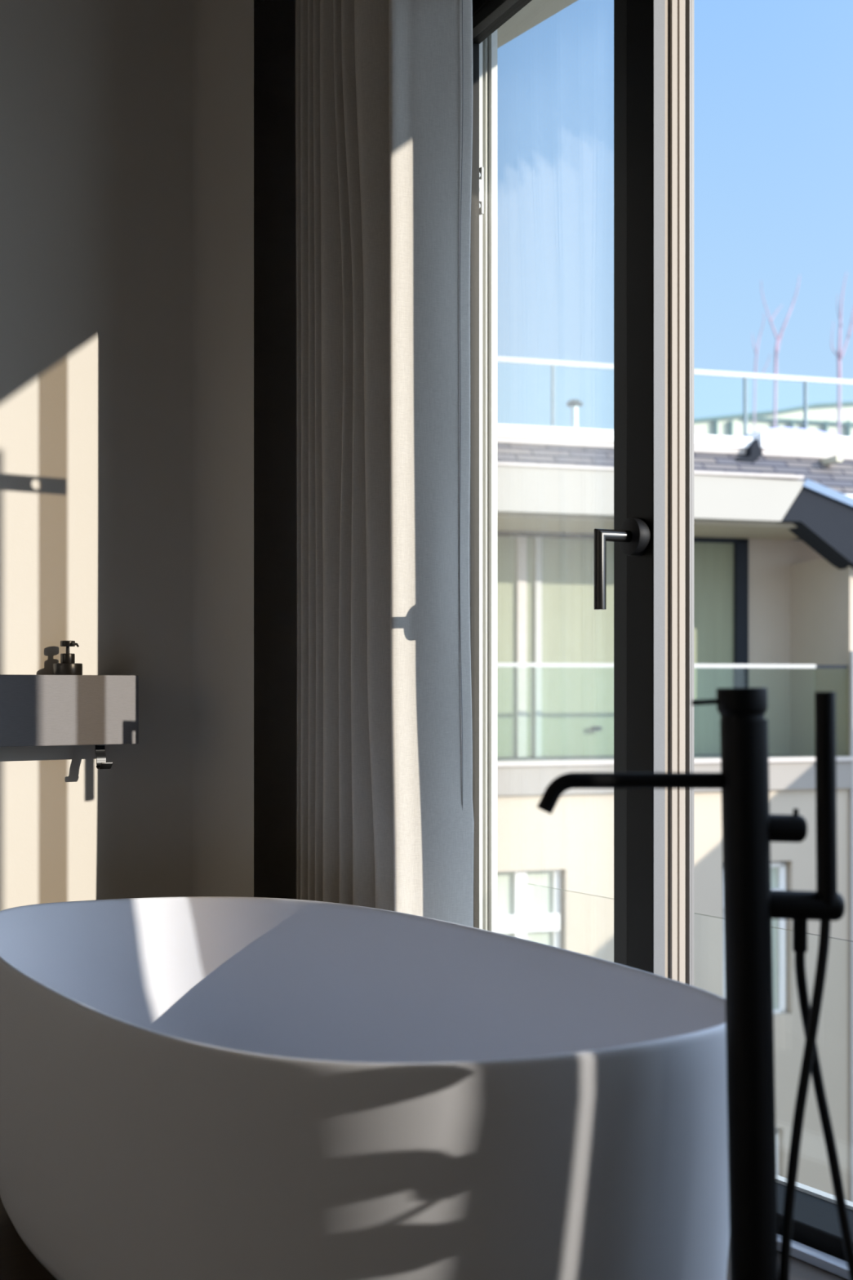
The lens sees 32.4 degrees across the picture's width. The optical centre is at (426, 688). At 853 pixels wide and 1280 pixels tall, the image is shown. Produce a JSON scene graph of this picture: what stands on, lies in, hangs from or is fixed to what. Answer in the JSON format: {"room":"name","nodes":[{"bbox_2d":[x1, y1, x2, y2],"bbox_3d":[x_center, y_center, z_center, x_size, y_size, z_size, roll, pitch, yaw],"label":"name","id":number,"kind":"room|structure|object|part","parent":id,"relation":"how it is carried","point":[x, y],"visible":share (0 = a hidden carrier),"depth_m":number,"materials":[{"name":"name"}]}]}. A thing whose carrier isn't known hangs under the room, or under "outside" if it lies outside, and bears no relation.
{"room":"bathroom","nodes":[
{"label":"bathroom","id":0,"kind":"room"},
{"bbox_2d":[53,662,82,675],"bbox_3d":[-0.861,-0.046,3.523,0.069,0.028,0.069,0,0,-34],"label":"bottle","id":1,"kind":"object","parent":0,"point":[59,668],"depth_m":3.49,"materials":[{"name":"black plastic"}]},
{"bbox_2d":[0,0,253,911],"bbox_3d":[-2.417,-0.510,2.773,4.320,3.020,0.696,0,0,-34],"label":"wall","id":2,"kind":"structure","parent":0,"point":[126,126],"depth_m":3.67,"materials":[{"name":"paint"}]},
{"bbox_2d":[0,674,138,746],"bbox_3d":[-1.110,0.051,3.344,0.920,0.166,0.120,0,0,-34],"label":"sink","id":3,"kind":"object","parent":2,"relation":"attached to","point":[36,710],"visible":1,"depth_m":3.45,"materials":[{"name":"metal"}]},
{"bbox_2d":[53,640,82,675],"bbox_3d":[-0.861,-0.073,3.523,0.069,0.083,0.069,0,0,0],"label":"soap dispenser","id":4,"kind":"object","parent":3,"relation":"on","point":[67,666],"visible":0.95,"depth_m":3.50,"materials":[{"name":"black plastic"}]},
{"bbox_3d":[-0.861,-0.093,3.523,0.009,0.018,0.009,0,0,-34],"label":"pump stem","id":5,"kind":"part","parent":4,"relation":"part of","materials":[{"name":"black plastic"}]},
{"bbox_2d":[94,744,112,768],"bbox_3d":[-0.782,0.163,3.537,0.032,0.061,0.061,0,0,-34],"label":"towel hook","id":6,"kind":"object","parent":3,"relation":"hanging from","point":[101,763],"visible":0.94,"depth_m":3.54,"materials":[{"name":"black metal"}]},
{"bbox_2d":[253,0,263,8],"bbox_3d":[0.362,-2.120,-1.084,4.980,0.200,10.200,0,0,-34],"label":"ceiling","id":7,"kind":"structure","parent":0,"point":[256,2],"depth_m":4.33,"materials":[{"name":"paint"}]},
{"bbox_2d":[295,0,474,927],"bbox_3d":[-0.120,-0.500,3.518,0.219,2.960,0.795,0,0,-23],"label":"curtain","id":8,"kind":"object","parent":7,"relation":"hanging from","point":[384,810],"visible":0.81,"depth_m":3.28,"materials":[{"name":"fabric"}]},
{"bbox_2d":[253,0,297,899],"bbox_3d":[2.326,-0.510,0.323,0.150,3.020,9.920,0,0,-34],"label":"wall","id":9,"kind":"structure","parent":0,"point":[275,557],"depth_m":4.26,"materials":[{"name":"paint"}]},
{"bbox_2d":[777,1174,852,1279],"bbox_3d":[1.057,-0.370,2.109,0.240,2.740,4.000,0,0,-34],"label":"window","id":10,"kind":"structure","parent":9,"relation":"in","point":[816,1235],"depth_m":2.62,"materials":[{"name":"metal"}]},
{"bbox_2d":[469,0,693,986],"bbox_3d":[0.223,-0.370,3.270,0.203,2.640,0.962,0,0,-26],"label":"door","id":11,"kind":"structure","parent":10,"relation":"attached to","point":[652,535],"depth_m":2.87,"materials":[{"name":"black metal"}]},
{"bbox_3d":[0.372,-0.230,2.856,0.105,0.156,0.024,0,0,-26],"label":"lever","id":12,"kind":"part","parent":11,"relation":"part of","materials":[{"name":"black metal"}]},
{"bbox_2d":[0,1197,848,1279],"bbox_3d":[0.362,1.100,-1.084,4.980,0.200,10.200,0,0,-34],"label":"floor","id":13,"kind":"structure","parent":0,"point":[17,1261],"depth_m":2.55,"materials":[{"name":"brown wood"}]},
{"bbox_2d":[0,896,729,1279],"bbox_3d":[-0.210,0.708,2.487,0.878,0.583,1.789,0,0,-34],"label":"bathtub","id":14,"kind":"object","parent":13,"relation":"on","point":[192,1087],"visible":0.93,"depth_m":2.00,"materials":[{"name":"ceramic"}]},
{"bbox_2d":[537,687,852,1279],"bbox_3d":[0.334,0.499,1.700,0.413,1.001,0.150,0,0,0],"label":"mixer","id":15,"kind":"object","parent":13,"relation":"on","point":[750,904],"visible":1,"depth_m":1.68,"materials":[{"name":"black paint"}]},
{"bbox_3d":[0.242,0.121,1.700,0.229,0.049,0.019,0,0,0],"label":"spout","id":16,"kind":"part","parent":15,"relation":"part of","materials":[{"name":"black paint"}]},
{"bbox_3d":[0.365,0.022,1.700,0.058,0.047,0.058,0,0,0],"label":"knob","id":17,"kind":"part","parent":15,"relation":"part of","materials":[{"name":"black paint"}]},
{"bbox_3d":[0.413,0.162,1.700,0.052,0.033,0.032,0,0,0],"label":"diverter knob","id":18,"kind":"part","parent":15,"relation":"part of","materials":[{"name":"black paint"}]},
{"bbox_3d":[2.035,1.310,1.080,0.220,0.380,13.500,0,0,-34],"label":"trim","id":19,"kind":"structure","parent":13,"relation":"attached to","visible":0},
{"bbox_2d":[479,29,497,932],"bbox_3d":[0.113,-0.460,3.806,0.112,3.160,0.171,0,0,-34],"label":"window frame","id":20,"kind":"structure","parent":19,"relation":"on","point":[487,47],"depth_m":3.80,"materials":[{"name":"grey metal"}]},
{"bbox_2d":[524,883,558,888],"bbox_3d":[1.134,0.818,2.433,0.050,0.645,3.150,0,0,-34],"label":"glass balustrade","id":21,"kind":"object","parent":19,"relation":"on","point":[525,883],"visible":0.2,"depth_m":3.68,"materials":[{"name":"metal"}]},
{"bbox_3d":[2.683,-0.455,0.614,0.763,3.150,0.030,0,0,-34],"label":"wall","id":22,"kind":"structure","parent":19,"relation":"on","visible":0},
{"bbox_2d":[497,0,577,48],"bbox_3d":[2.258,-2.150,1.232,0.520,0.220,13.500,0,0,-34],"label":"trim","id":23,"kind":"structure","parent":22,"relation":"on","point":[535,11],"depth_m":4.47,"materials":[{"name":"beige paint"}]},
{"label":"outside","id":24,"kind":"structure","parent":0,"visible":0},
{"bbox_3d":[7.950,13.100,41.675,180.000,0.200,180.000,0,0,-34],"label":"floor","id":25,"kind":"structure","parent":24,"visible":0},
{"bbox_2d":[497,356,852,1201],"bbox_3d":[3.065,4.532,18.409,13.725,16.946,6.170,0,0,-16],"label":"house","id":26,"kind":"structure","parent":25,"relation":"on","point":[773,508],"depth_m":15.80,"materials":[{"name":"white paint"}]},
{"bbox_3d":[1.521,-3.463,17.669,0.022,0.850,0.060,0,0,-16],"label":"railing post","id":27,"kind":"part","parent":26,"relation":"part of","materials":[{"name":"grey metal"}]},
{"bbox_2d":[591,726,601,730],"bbox_3d":[1.894,0.448,16.366,0.104,0.048,0.050,0,0,-16],"label":"wall lamp","id":28,"kind":"object","parent":26,"relation":"attached to","point":[593,728],"depth_m":16.34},
{"bbox_3d":[0.718,-0.237,14.713,7.146,0.038,0.040,0,0,-16],"label":"glass rail","id":29,"kind":"part","parent":26,"relation":"part of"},
{"bbox_3d":[3.256,-3.915,18.167,13.490,0.052,0.060,0,0,-16],"label":"roof railing","id":30,"kind":"part","parent":26,"relation":"part of","materials":[{"name":"white metal"}]},
{"bbox_3d":[3.987,-3.522,18.377,0.024,0.726,0.060,0,0,-16],"label":"railing post","id":31,"kind":"part","parent":26,"relation":"part of","materials":[{"name":"grey metal"}]},
{"bbox_3d":[4.802,-3.542,18.611,0.025,0.685,0.060,0,0,-16],"label":"railing post","id":32,"kind":"part","parent":26,"relation":"part of","materials":[{"name":"grey metal"}]},
{"bbox_3d":[4.336,-0.232,15.751,0.382,0.035,0.040,0,0,-16],"label":"glass rail","id":33,"kind":"part","parent":26,"relation":"part of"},
{"bbox_2d":[752,312,770,432],"bbox_3d":[8.611,2.342,37.791,0.494,23.992,0.191,0,0,-16],"label":"bare tree","id":34,"kind":"object","parent":25,"relation":"on","point":[756,353],"visible":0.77,"depth_m":37.76,"materials":[{"name":"plant"}]},
{"bbox_2d":[760,274,799,427],"bbox_3d":[9.156,1.824,37.941,1.194,25.149,0.234,0,0,-16],"label":"bare tree","id":35,"kind":"object","parent":25,"relation":"on","point":[776,349],"visible":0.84,"depth_m":37.92,"materials":[{"name":"plant"}]},
{"bbox_2d":[831,271,852,435],"bbox_3d":[10.894,1.843,38.432,0.745,25.485,0.207,0,0,-16],"label":"bare tree","id":36,"kind":"object","parent":25,"relation":"on","point":[838,354],"visible":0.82,"depth_m":38.38,"materials":[{"name":"plant"}]},
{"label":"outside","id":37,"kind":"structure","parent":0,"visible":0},
{"bbox_2d":[693,401,852,436],"bbox_3d":[18.010,-11.533,70.493,20.151,4.252,8.300,0,0,-16],"label":"glazed hall","id":38,"kind":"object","parent":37,"point":[823,417],"visible":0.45,"depth_m":65.84,"materials":[{"name":"white glass"}]}
]}

